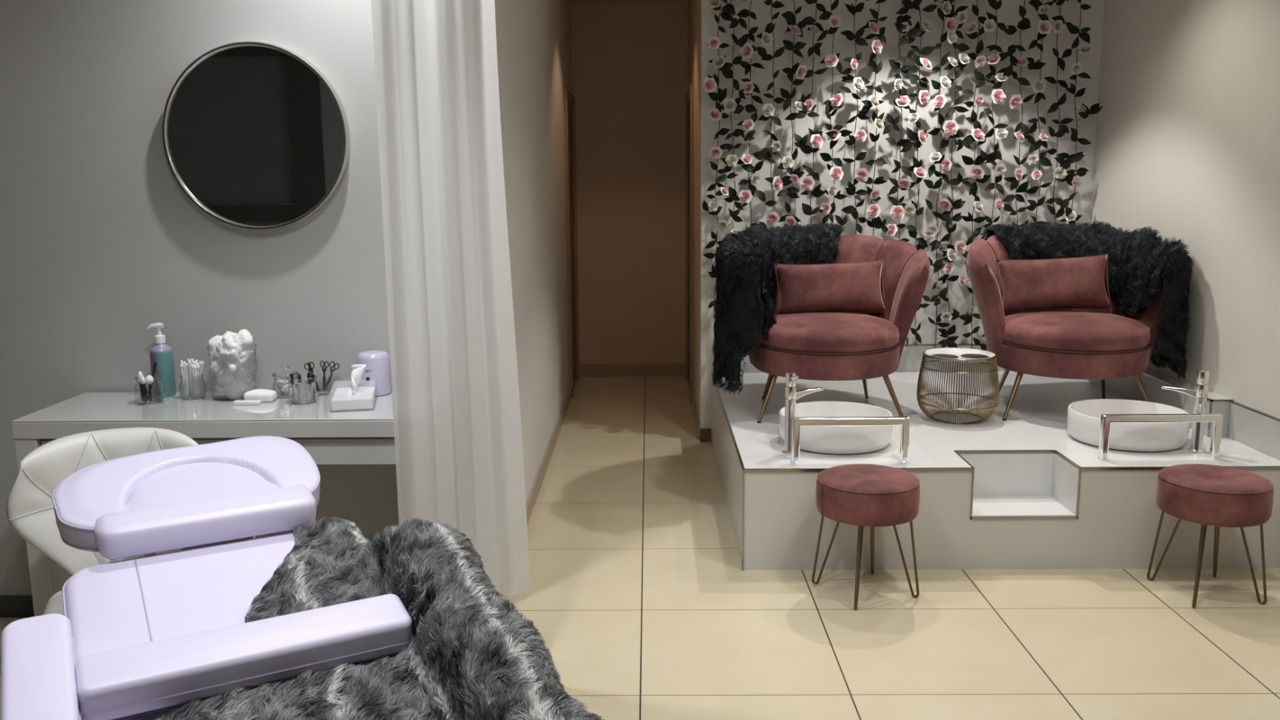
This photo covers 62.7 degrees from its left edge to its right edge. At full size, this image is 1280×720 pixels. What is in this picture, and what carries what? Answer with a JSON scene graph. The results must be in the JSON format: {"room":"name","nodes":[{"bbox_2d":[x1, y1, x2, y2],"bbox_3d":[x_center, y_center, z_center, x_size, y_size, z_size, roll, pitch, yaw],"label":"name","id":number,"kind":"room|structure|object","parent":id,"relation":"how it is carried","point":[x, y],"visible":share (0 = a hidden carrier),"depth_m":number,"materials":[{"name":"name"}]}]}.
{"room":"salon","nodes":[
{"label":"salon","id":0,"kind":"room"},
{"bbox_2d":[0,0,391,595],"bbox_3d":[-2.840,-0.472,3.412,4.665,2.720,0.120,0,10,1],"label":"wall","id":1,"kind":"structure","parent":0,"point":[101,244],"depth_m":3.35,"materials":[{"name":"grey paint"}]},
{"bbox_2d":[0,595,34,617],"bbox_3d":[-2.831,0.842,3.574,4.665,0.075,0.012,0,10,1],"label":"baseboard","id":2,"kind":"structure","parent":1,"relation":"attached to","point":[10,606],"depth_m":3.56,"materials":[{"name":"black"}]},
{"bbox_2d":[162,41,350,230],"bbox_3d":[-1.197,-0.695,3.279,0.576,0.576,0.040,0,10,1],"label":"round mirror","id":3,"kind":"object","parent":1,"relation":"attached to","point":[255,135],"visible":1,"depth_m":3.27,"materials":[{"name":"mirror"}]},
{"bbox_2d":[494,0,572,504],"bbox_3d":[-0.552,-0.856,5.514,0.120,2.720,4.190,0,10,1],"label":"wall","id":4,"kind":"structure","parent":0,"point":[534,37],"depth_m":5.03,"materials":[{"name":"white paint"}]},
{"bbox_2d":[498,387,571,599],"bbox_3d":[-0.479,0.523,5.303,0.012,0.075,3.540,0,10,1],"label":"baseboard","id":5,"kind":"structure","parent":4,"relation":"attached to","point":[531,500],"depth_m":5.32,"materials":[{"name":"tile"}]},
{"bbox_2d":[563,88,579,397],"bbox_3d":[-0.466,-0.801,7.234,0.020,2.020,0.720,0,10,1],"label":"door","id":6,"kind":"structure","parent":4,"relation":"in","point":[569,98],"depth_m":7.24,"materials":[{"name":"brown wood"}]},
{"bbox_2d":[570,2,687,363],"bbox_3d":[-0.065,-1.228,7.623,1.060,2.720,0.100,0,10,1],"label":"wall","id":7,"kind":"structure","parent":0,"point":[629,60],"depth_m":7.56,"materials":[{"name":"paint"}]},
{"bbox_2d":[579,362,685,377],"bbox_3d":[-0.056,0.074,7.793,0.820,0.097,0.012,0,10,1],"label":"baseboard","id":8,"kind":"structure","parent":7,"relation":"attached to","point":[586,370],"depth_m":7.79,"materials":[{"name":"wood"}]},
{"bbox_2d":[569,0,688,3],"bbox_3d":[-0.083,-2.420,6.431,1.020,0.160,2.040,0,10,1],"label":"ceiling","id":9,"kind":"structure","parent":0,"point":[571,1],"depth_m":7.29,"materials":[{"name":"paint"}]},
{"bbox_2d":[0,376,1279,719],"bbox_3d":[-1.283,1.067,2.668,7.775,0.080,10.870,0,10,1],"label":"floor","id":10,"kind":"structure","parent":0,"point":[643,603],"depth_m":3.49,"materials":[{"name":"beige tile"}]},
{"bbox_2d":[6,427,198,615],"bbox_3d":[-1.353,0.615,2.730,0.517,0.790,0.512,-4,11,-21],"label":"salon chair","id":11,"kind":"object","parent":10,"relation":"on","point":[30,508],"visible":0.27,"depth_m":2.77,"materials":[{"name":"white leather"}]},
{"bbox_2d":[11,390,398,616],"bbox_3d":[-1.210,0.521,3.292,1.200,0.780,0.404,0,10,1],"label":"table","id":12,"kind":"object","parent":10,"relation":"on","point":[353,451],"visible":0.37,"depth_m":3.10,"materials":[{"name":"white paint"}]},
{"bbox_2d":[133,374,164,405],"bbox_3d":[-1.524,0.092,3.261,0.086,0.080,0.086,0,10,1],"label":"glass jar","id":13,"kind":"object","parent":12,"relation":"on","point":[151,391],"visible":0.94,"depth_m":3.23,"materials":[{"name":"clear glass"}]},
{"bbox_2d":[137,371,143,378],"bbox_3d":[-1.542,0.079,3.254,0.020,0.090,0.016,0,10,1],"label":"tube","id":14,"kind":"object","parent":13,"relation":"in","point":[139,374],"visible":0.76,"depth_m":3.24,"materials":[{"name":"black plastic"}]},
{"bbox_2d":[152,361,156,378],"bbox_3d":[-1.509,0.064,3.250,0.042,0.118,0.008,1,10,7],"label":"makeup brush","id":15,"kind":"object","parent":13,"relation":"in","point":[155,363],"visible":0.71,"depth_m":3.24,"materials":[{"name":"black plastic"}]},
{"bbox_2d":[146,322,176,397],"bbox_3d":[-1.524,-0.002,3.346,0.069,0.237,0.068,0,10,1],"label":"pump bottle","id":16,"kind":"object","parent":12,"relation":"on","point":[160,353],"visible":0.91,"depth_m":3.33,"materials":[{"name":"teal plastic"}]},
{"bbox_2d":[179,372,206,399],"bbox_3d":[-1.416,0.083,3.327,0.078,0.074,0.078,0,10,1],"label":"glass jar","id":17,"kind":"object","parent":12,"relation":"on","point":[190,387],"visible":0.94,"depth_m":3.30,"materials":[{"name":"clear glass"}]},
{"bbox_2d":[207,342,258,400],"bbox_3d":[-1.286,0.036,3.328,0.148,0.163,0.148,0,10,1],"label":"glass jar","id":18,"kind":"object","parent":12,"relation":"on","point":[226,384],"visible":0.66,"depth_m":3.27,"materials":[{"name":"clear glass"}]},
{"bbox_2d":[207,334,222,349],"bbox_3d":[-1.319,-0.047,3.305,0.069,0.066,0.064,0,10,1],"label":"ball","id":19,"kind":"object","parent":18,"relation":"in","point":[213,341],"visible":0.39,"depth_m":3.28,"materials":[{"name":"fabric"}]},
{"bbox_2d":[216,333,243,349],"bbox_3d":[-1.285,-0.045,3.295,0.080,0.081,0.071,0,10,1],"label":"ball","id":20,"kind":"object","parent":18,"relation":"in","point":[227,342],"visible":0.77,"depth_m":3.27,"materials":[{"name":"fabric"}]},
{"bbox_2d":[225,331,236,335],"bbox_3d":[-1.294,-0.057,3.334,0.064,0.069,0.070,-5,11,-23],"label":"ball","id":21,"kind":"object","parent":18,"relation":"in","point":[226,332],"visible":0.16,"depth_m":3.32,"materials":[{"name":"fabric"}]},
{"bbox_2d":[228,363,236,371],"bbox_3d":[-1.275,0.021,3.285,0.062,0.067,0.069,0,10,1],"label":"ball","id":22,"kind":"object","parent":18,"relation":"in","point":[231,366],"visible":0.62,"depth_m":3.26,"materials":[{"name":"fabric"}]},
{"bbox_2d":[232,328,252,348],"bbox_3d":[-1.258,-0.060,3.312,0.069,0.073,0.072,-6,11,-27],"label":"ball","id":23,"kind":"object","parent":18,"relation":"in","point":[244,337],"visible":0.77,"depth_m":3.29,"materials":[{"name":"fabric"}]},
{"bbox_2d":[233,399,261,405],"bbox_3d":[-1.206,0.131,3.225,0.080,0.012,0.024,0,10,1],"label":"packet","id":24,"kind":"object","parent":12,"relation":"on","point":[236,402],"visible":1,"depth_m":3.21,"materials":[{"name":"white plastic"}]},
{"bbox_2d":[243,388,277,402],"bbox_3d":[-1.183,0.109,3.272,0.092,0.038,0.052,0,10,1],"label":"pack","id":25,"kind":"object","parent":12,"relation":"on","point":[264,395],"visible":0.94,"depth_m":3.25,"materials":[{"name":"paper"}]},
{"bbox_2d":[271,365,298,397],"bbox_3d":[-1.125,0.066,3.338,0.082,0.100,0.082,0,10,1],"label":"glass jar","id":26,"kind":"object","parent":12,"relation":"on","point":[280,385],"visible":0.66,"depth_m":3.31,"materials":[{"name":"clear glass"}]},
{"bbox_2d":[286,374,316,404],"bbox_3d":[-1.043,0.092,3.248,0.090,0.078,0.090,0,10,1],"label":"glass jar","id":27,"kind":"object","parent":12,"relation":"on","point":[303,391],"visible":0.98,"depth_m":3.22,"materials":[{"name":"clear glass"}]},
{"bbox_2d":[307,368,333,396],"bbox_3d":[-1.022,0.071,3.372,0.080,0.075,0.080,0,10,1],"label":"glass jar","id":28,"kind":"object","parent":12,"relation":"on","point":[324,381],"visible":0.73,"depth_m":3.35,"materials":[{"name":"clear glass"}]},
{"bbox_2d":[304,361,314,372],"bbox_3d":[-1.047,0.053,3.353,0.044,0.096,0.006,-2,10,-11],"label":"scissors","id":29,"kind":"object","parent":28,"relation":"in","point":[310,362],"visible":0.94,"depth_m":3.35,"materials":[{"name":"black plastic"}]},
{"bbox_2d":[319,360,328,372],"bbox_3d":[-1.008,0.050,3.362,0.033,0.098,0.006,3,10,17],"label":"scissors","id":30,"kind":"object","parent":28,"relation":"in","point":[323,369],"visible":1,"depth_m":3.36,"materials":[{"name":"black plastic"}]},
{"bbox_2d":[329,360,339,372],"bbox_3d":[-0.992,0.050,3.377,0.054,0.094,0.006,-1,10,-5],"label":"scissors","id":31,"kind":"object","parent":28,"relation":"in","point":[334,369],"visible":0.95,"depth_m":3.37,"materials":[{"name":"black plastic"}]},
{"bbox_2d":[331,364,375,410],"bbox_3d":[-0.876,0.076,3.213,0.128,0.120,0.210,-2,10,-11],"label":"tissue box","id":32,"kind":"object","parent":12,"relation":"on","point":[354,397],"visible":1,"depth_m":3.18,"materials":[{"name":"white cardboard"}]},
{"bbox_2d":[356,350,390,396],"bbox_3d":[-0.852,0.041,3.364,0.103,0.136,0.103,8,13,41],"label":"wax warmer","id":33,"kind":"object","parent":12,"relation":"on","point":[377,374],"visible":0.77,"depth_m":3.32,"materials":[{"name":"purple plastic"}]},
{"bbox_2d":[0,435,413,719],"bbox_3d":[-0.740,0.727,2.054,0.837,0.794,1.720,-6,11,-29],"label":"bed","id":34,"kind":"object","parent":10,"relation":"on","point":[148,636],"visible":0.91,"depth_m":2.15,"materials":[{"name":"lilac faux leather"},{"name":"brushed steel"}]},
{"bbox_2d":[155,516,605,719],"bbox_3d":[-0.546,0.767,1.955,0.877,0.720,1.319,-6,11,-27],"label":"fur throw","id":35,"kind":"object","parent":34,"relation":"on","point":[470,655],"visible":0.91,"depth_m":1.97,"materials":[{"name":"grey fur"}]},
{"bbox_2d":[811,463,919,610],"bbox_3d":[0.798,0.611,3.707,0.358,0.431,0.358,0,10,1],"label":"stool","id":36,"kind":"object","parent":10,"relation":"on","point":[861,495],"visible":1,"depth_m":3.57,"materials":[{"name":"pink fabric"}]},
{"bbox_2d":[815,463,919,526],"bbox_3d":[0.797,0.467,3.682,0.358,0.139,0.358,0,10,1],"label":"cushion","id":37,"kind":"object","parent":36,"relation":"on","point":[858,494],"depth_m":3.55,"materials":[{"name":"pink fabric"}]},
{"bbox_2d":[711,370,1279,570],"bbox_3d":[1.403,0.423,4.864,2.029,0.394,1.955,0,10,1],"label":"platform","id":38,"kind":"object","parent":10,"relation":"on","point":[1018,491],"visible":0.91,"depth_m":3.94,"materials":[{"name":"white tile"}]},
{"bbox_2d":[782,371,823,454],"bbox_3d":[0.634,0.201,4.106,0.166,0.318,0.078,-8,12,-36],"label":"tap","id":39,"kind":"object","parent":38,"relation":"on","point":[791,394],"visible":0.94,"depth_m":4.07,"materials":[{"name":"silver metal"}]},
{"bbox_2d":[778,401,892,454],"bbox_3d":[0.791,0.272,4.256,0.452,0.120,0.452,0,10,1],"label":"basin","id":40,"kind":"object","parent":38,"relation":"on","point":[825,439],"visible":0.78,"depth_m":4.08,"materials":[{"name":"white ceramic"}]},
{"bbox_2d":[748,234,929,423],"bbox_3d":[0.842,-0.165,4.828,0.912,0.789,0.859,0,10,1],"label":"armchair","id":41,"kind":"object","parent":38,"relation":"on","point":[813,346],"visible":0.61,"depth_m":4.59,"materials":[{"name":"pink fabric"}]},
{"bbox_2d":[712,220,844,395],"bbox_3d":[0.613,-0.271,4.967,0.447,0.747,0.973,7,12,37],"label":"fur throw","id":42,"kind":"object","parent":41,"relation":"on","point":[744,261],"visible":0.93,"depth_m":4.67,"materials":[{"name":"black fur"}]},
{"bbox_2d":[758,312,899,352],"bbox_3d":[0.840,-0.141,4.755,0.650,0.122,0.708,0,10,1],"label":"seat cushion","id":43,"kind":"object","parent":41,"relation":"on","point":[804,332],"depth_m":4.52,"materials":[{"name":"pink fabric"}]},
{"bbox_2d":[774,259,884,315],"bbox_3d":[0.888,-0.333,4.893,0.519,0.262,0.162,0,10,1],"label":"lumbar cushion","id":44,"kind":"object","parent":41,"relation":"on","point":[843,287],"visible":0.96,"depth_m":4.83,"materials":[{"name":"pink fabric"}]},
{"bbox_2d":[791,416,910,463],"bbox_3d":[0.792,0.300,3.955,0.442,0.172,0.033,0,10,1],"label":"grab rail","id":45,"kind":"object","parent":38,"relation":"on","point":[904,422],"visible":1,"depth_m":3.93,"materials":[{"name":"silver metal"}]},
{"bbox_2d":[916,347,999,423],"bbox_3d":[1.404,0.115,4.638,0.349,0.292,0.349,0,10,1],"label":"table","id":46,"kind":"object","parent":38,"relation":"on","point":[949,355],"visible":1,"depth_m":4.55,"materials":[{"name":"gold metal"}]},
{"bbox_2d":[924,348,995,362],"bbox_3d":[1.403,-0.021,4.615,0.304,0.018,0.304,0,10,1],"label":"tray","id":47,"kind":"object","parent":46,"relation":"on","point":[948,355],"depth_m":4.59,"materials":[{"name":"white ceramic"}]},
{"bbox_2d":[965,234,1172,420],"bbox_3d":[1.951,-0.170,4.808,0.912,0.789,0.859,1,10,7],"label":"armchair","id":48,"kind":"object","parent":38,"relation":"on","point":[1081,344],"visible":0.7,"depth_m":4.57,"materials":[{"name":"pink fabric"}]},
{"bbox_2d":[995,253,1112,314],"bbox_3d":[1.916,-0.351,4.867,0.514,0.276,0.162,1,10,7],"label":"lumbar cushion","id":49,"kind":"object","parent":48,"relation":"on","point":[1073,283],"visible":0.97,"depth_m":4.81,"materials":[{"name":"pink fabric"}]},
{"bbox_2d":[1000,309,1151,351],"bbox_3d":[1.941,-0.146,4.736,0.650,0.122,0.708,1,10,7],"label":"seat cushion","id":50,"kind":"object","parent":48,"relation":"on","point":[1051,330],"depth_m":4.52,"materials":[{"name":"pink fabric"}]},
{"bbox_2d":[978,220,1195,378],"bbox_3d":[2.138,-0.310,4.924,0.527,0.676,1.009,-8,13,-39],"label":"fur throw","id":51,"kind":"object","parent":48,"relation":"on","point":[1138,261],"visible":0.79,"depth_m":4.81,"materials":[{"name":"black fur"}]},
{"bbox_2d":[1066,398,1190,451],"bbox_3d":[1.975,0.263,4.260,0.452,0.120,0.452,0,10,1],"label":"basin","id":52,"kind":"object","parent":38,"relation":"on","point":[1084,417],"visible":0.81,"depth_m":4.13,"materials":[{"name":"white ceramic"}]},
{"bbox_2d":[1086,367,1234,437],"bbox_3d":[2.374,0.110,5.019,0.091,0.157,1.493,0,10,1],"label":"tiled ledge","id":53,"kind":"object","parent":38,"relation":"on","point":[1151,380],"visible":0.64,"depth_m":4.67,"materials":[{"name":"grey tile"}]},
{"bbox_2d":[1098,414,1223,459],"bbox_3d":[1.964,0.289,3.966,0.453,0.172,0.033,0,10,1],"label":"grab rail","id":54,"kind":"object","parent":38,"relation":"on","point":[1217,419],"visible":1,"depth_m":3.94,"materials":[{"name":"silver metal"}]},
{"bbox_2d":[1161,369,1208,452],"bbox_3d":[2.112,0.195,4.079,0.166,0.318,0.078,1,10,7],"label":"tap","id":55,"kind":"object","parent":38,"relation":"on","point":[1200,394],"visible":0.99,"depth_m":4.05,"materials":[{"name":"silver metal"}]},
{"bbox_2d":[1146,463,1273,608],"bbox_3d":[1.993,0.611,3.675,0.358,0.424,0.358,0,10,1],"label":"stool","id":56,"kind":"object","parent":10,"relation":"on","point":[1217,496],"visible":1,"depth_m":3.56,"materials":[{"name":"pink fabric"}]},
{"bbox_2d":[1155,463,1273,527],"bbox_3d":[1.992,0.467,3.650,0.358,0.132,0.358,0,10,1],"label":"cushion","id":57,"kind":"object","parent":56,"relation":"on","point":[1203,494],"depth_m":3.53,"materials":[{"name":"pink fabric"}]},
{"bbox_2d":[687,0,700,420],"bbox_3d":[0.397,-1.064,6.663,0.120,2.720,1.840,0,10,1],"label":"wall","id":58,"kind":"structure","parent":0,"point":[693,5],"depth_m":6.24,"materials":[{"name":"paint"}]},
{"bbox_2d":[685,84,694,404],"bbox_3d":[0.333,-0.786,7.109,0.020,2.020,0.920,0,10,1],"label":"door","id":59,"kind":"structure","parent":58,"relation":"in","point":[689,95],"depth_m":7.10,"materials":[{"name":"brown wood"}]},
{"bbox_2d":[691,394,700,438],"bbox_3d":[0.337,0.332,6.364,0.012,0.075,0.890,0,10,1],"label":"baseboard","id":60,"kind":"structure","parent":58,"relation":"attached to","point":[694,408],"depth_m":6.26,"materials":[{"name":"wood"}]},
{"bbox_2d":[699,0,1104,441],"bbox_3d":[1.435,-0.901,5.689,2.210,2.720,0.120,0,10,1],"label":"wall","id":61,"kind":"structure","parent":0,"point":[960,297],"depth_m":5.57,"materials":[{"name":"white paint"}]},
{"bbox_2d":[700,428,711,441],"bbox_3d":[0.365,0.419,5.861,0.060,0.075,0.012,0,10,1],"label":"trim","id":62,"kind":"structure","parent":61,"relation":"attached to","point":[705,433],"depth_m":5.86,"materials":[{"name":"brown wood"}]},
{"bbox_2d":[712,343,1005,372],"bbox_3d":[1.369,-0.011,5.773,1.938,0.152,0.022,0,10,1],"label":"tiled upstand","id":63,"kind":"object","parent":61,"relation":"attached to","point":[911,357],"visible":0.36,"depth_m":5.77,"materials":[{"name":"grey tile"}]},
{"bbox_3d":[0.576,-0.607,5.635,0.260,0.070,0.100,0,10,1],"label":"corner shelf","id":64,"kind":"object","parent":61,"relation":"attached to","visible":0},
{"bbox_2d":[754,213,761,224],"bbox_3d":[0.638,-0.711,5.612,0.053,0.144,0.052,0,10,1],"label":"pump bottle","id":65,"kind":"object","parent":64,"relation":"on","point":[759,215],"visible":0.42,"depth_m":5.60,"materials":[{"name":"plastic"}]},
{"bbox_2d":[1090,0,1279,418],"bbox_3d":[2.446,-0.149,1.331,0.120,2.720,8.710,0,10,1],"label":"wall","id":66,"kind":"structure","parent":0,"point":[1187,136],"depth_m":4.45,"materials":[{"name":"beige paint"}]},
{"bbox_2d":[1227,400,1279,460],"bbox_3d":[2.406,0.279,4.066,0.013,0.152,0.443,0,10,1],"label":"tiled upstand","id":67,"kind":"object","parent":66,"relation":"attached to","point":[1258,430],"visible":1,"depth_m":4.10,"materials":[{"name":"grey tile"}]},
{"bbox_3d":[-1.312,-1.517,1.131,7.775,0.100,8.730,0,10,1],"label":"ceiling","id":68,"kind":"structure","parent":0,"visible":0},
{"bbox_2d":[370,0,529,595],"bbox_3d":[-0.603,-0.526,2.802,0.551,2.437,0.052,0,10,1],"label":"curtain","id":69,"kind":"object","parent":68,"relation":"hanging from","point":[456,405],"visible":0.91,"depth_m":2.85,"materials":[{"name":"white fabric"}]},
{"bbox_2d":[702,0,732,308],"bbox_3d":[0.412,-1.234,5.465,0.174,1.974,0.082,0,10,1],"label":"garland","id":70,"kind":"object","parent":68,"relation":"hanging from","point":[709,84],"visible":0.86,"depth_m":5.46,"materials":[{"name":"green plant"}]},
{"bbox_2d":[709,0,752,234],"bbox_3d":[0.472,-1.214,5.455,0.228,2.010,0.072,0,10,1],"label":"garland","id":71,"kind":"object","parent":68,"relation":"hanging from","point":[716,152],"visible":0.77,"depth_m":5.46,"materials":[{"name":"green plant"}]},
{"bbox_2d":[731,0,766,227],"bbox_3d":[0.562,-1.185,5.460,0.206,2.110,0.080,0,10,1],"label":"garland","id":72,"kind":"object","parent":68,"relation":"hanging from","point":[745,196],"visible":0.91,"depth_m":5.44,"materials":[{"name":"green plant"}]},
{"bbox_2d":[752,0,793,229],"bbox_3d":[0.697,-1.159,5.470,0.221,2.126,0.076,0,10,1],"label":"garland","id":73,"kind":"object","parent":68,"relation":"hanging from","point":[771,218],"visible":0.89,"depth_m":5.47,"materials":[{"name":"green plant"}]},
{"bbox_2d":[776,0,807,225],"bbox_3d":[0.802,-1.163,5.472,0.218,2.121,0.088,0,10,1],"label":"garland","id":74,"kind":"object","parent":68,"relation":"hanging from","point":[797,174],"visible":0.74,"depth_m":5.46,"materials":[{"name":"green plant"}]},
{"bbox_2d":[794,0,828,225],"bbox_3d":[0.888,-1.220,5.446,0.179,2.152,0.076,0,10,1],"label":"garland","id":75,"kind":"object","parent":68,"relation":"hanging from","point":[807,183],"visible":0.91,"depth_m":5.44,"materials":[{"name":"green plant"}]},
{"bbox_2d":[816,0,853,225],"bbox_3d":[1.018,-1.156,5.457,0.226,2.160,0.082,0,10,1],"label":"garland","id":76,"kind":"object","parent":68,"relation":"hanging from","point":[835,101],"visible":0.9,"depth_m":5.45,"materials":[{"name":"green plant"}]},
{"bbox_2d":[838,0,870,234],"bbox_3d":[1.134,-1.153,5.470,0.210,2.146,0.067,0,10,1],"label":"garland","id":77,"kind":"object","parent":68,"relation":"hanging from","point":[860,135],"visible":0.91,"depth_m":5.46,"materials":[{"name":"green plant"}]},
{"bbox_2d":[857,0,889,236],"bbox_3d":[1.224,-1.183,5.461,0.190,2.213,0.088,2,10,12],"label":"garland","id":78,"kind":"object","parent":68,"relation":"hanging from","point":[873,211],"visible":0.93,"depth_m":5.45,"materials":[{"name":"green plant"}]},
{"bbox_2d":[883,0,922,242],"bbox_3d":[1.367,-1.166,5.471,0.208,2.184,0.075,0,10,1],"label":"garland","id":79,"kind":"object","parent":68,"relation":"hanging from","point":[902,24],"visible":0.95,"depth_m":5.47,"materials":[{"name":"green plant"}]},
{"bbox_2d":[895,0,936,346],"bbox_3d":[1.435,-1.142,5.478,0.246,2.182,0.079,0,10,1],"label":"garland","id":80,"kind":"object","parent":68,"relation":"hanging from","point":[924,98],"visible":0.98,"depth_m":5.47,"materials":[{"name":"green plant"}]},
{"bbox_2d":[918,0,968,348],"bbox_3d":[1.573,-1.132,5.468,0.262,2.192,0.084,0,10,1],"label":"garland","id":81,"kind":"object","parent":68,"relation":"hanging from","point":[950,23],"visible":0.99,"depth_m":5.49,"materials":[{"name":"green plant"}]},
{"bbox_2d":[933,0,975,338],"bbox_3d":[1.648,-1.139,5.458,0.266,2.175,0.090,0,10,1],"label":"garland","id":82,"kind":"object","parent":68,"relation":"hanging from","point":[950,127],"visible":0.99,"depth_m":5.48,"materials":[{"name":"green plant"}]},
{"bbox_2d":[958,0,996,351],"bbox_3d":[1.757,-1.122,5.476,0.252,2.217,0.084,0,10,1],"label":"garland","id":83,"kind":"object","parent":68,"relation":"hanging from","point":[978,173],"visible":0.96,"depth_m":5.47,"materials":[{"name":"green plant"}]},
{"bbox_2d":[979,0,1014,336],"bbox_3d":[1.844,-1.175,5.451,0.323,2.198,0.070,0,10,1],"label":"garland","id":84,"kind":"object","parent":68,"relation":"hanging from","point":[1003,74],"visible":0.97,"depth_m":5.44,"materials":[{"name":"green plant"}]},
{"bbox_2d":[1001,0,1036,225],"bbox_3d":[1.972,-1.161,5.464,0.236,2.140,0.089,0,10,1],"label":"garland","id":85,"kind":"object","parent":68,"relation":"hanging from","point":[1015,101],"visible":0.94,"depth_m":5.45,"materials":[{"name":"green plant"}]},
{"bbox_2d":[1024,0,1054,225],"bbox_3d":[2.062,-1.173,5.463,0.239,2.117,0.076,0,10,1],"label":"garland","id":86,"kind":"object","parent":68,"relation":"hanging from","point":[1044,27],"visible":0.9,"depth_m":5.45,"materials":[{"name":"green plant"}]},
{"bbox_2d":[1043,0,1075,222],"bbox_3d":[2.185,-1.202,5.463,0.214,2.116,0.072,0,10,1],"label":"garland","id":87,"kind":"object","parent":68,"relation":"hanging from","point":[1059,174],"visible":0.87,"depth_m":5.46,"materials":[{"name":"green plant"}]},
{"bbox_2d":[1058,0,1102,224],"bbox_3d":[2.264,-1.237,5.428,0.238,1.983,0.072,0,10,1],"label":"garland","id":88,"kind":"object","parent":68,"relation":"hanging from","point":[1071,217],"visible":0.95,"depth_m":5.42,"materials":[{"name":"green plant"}]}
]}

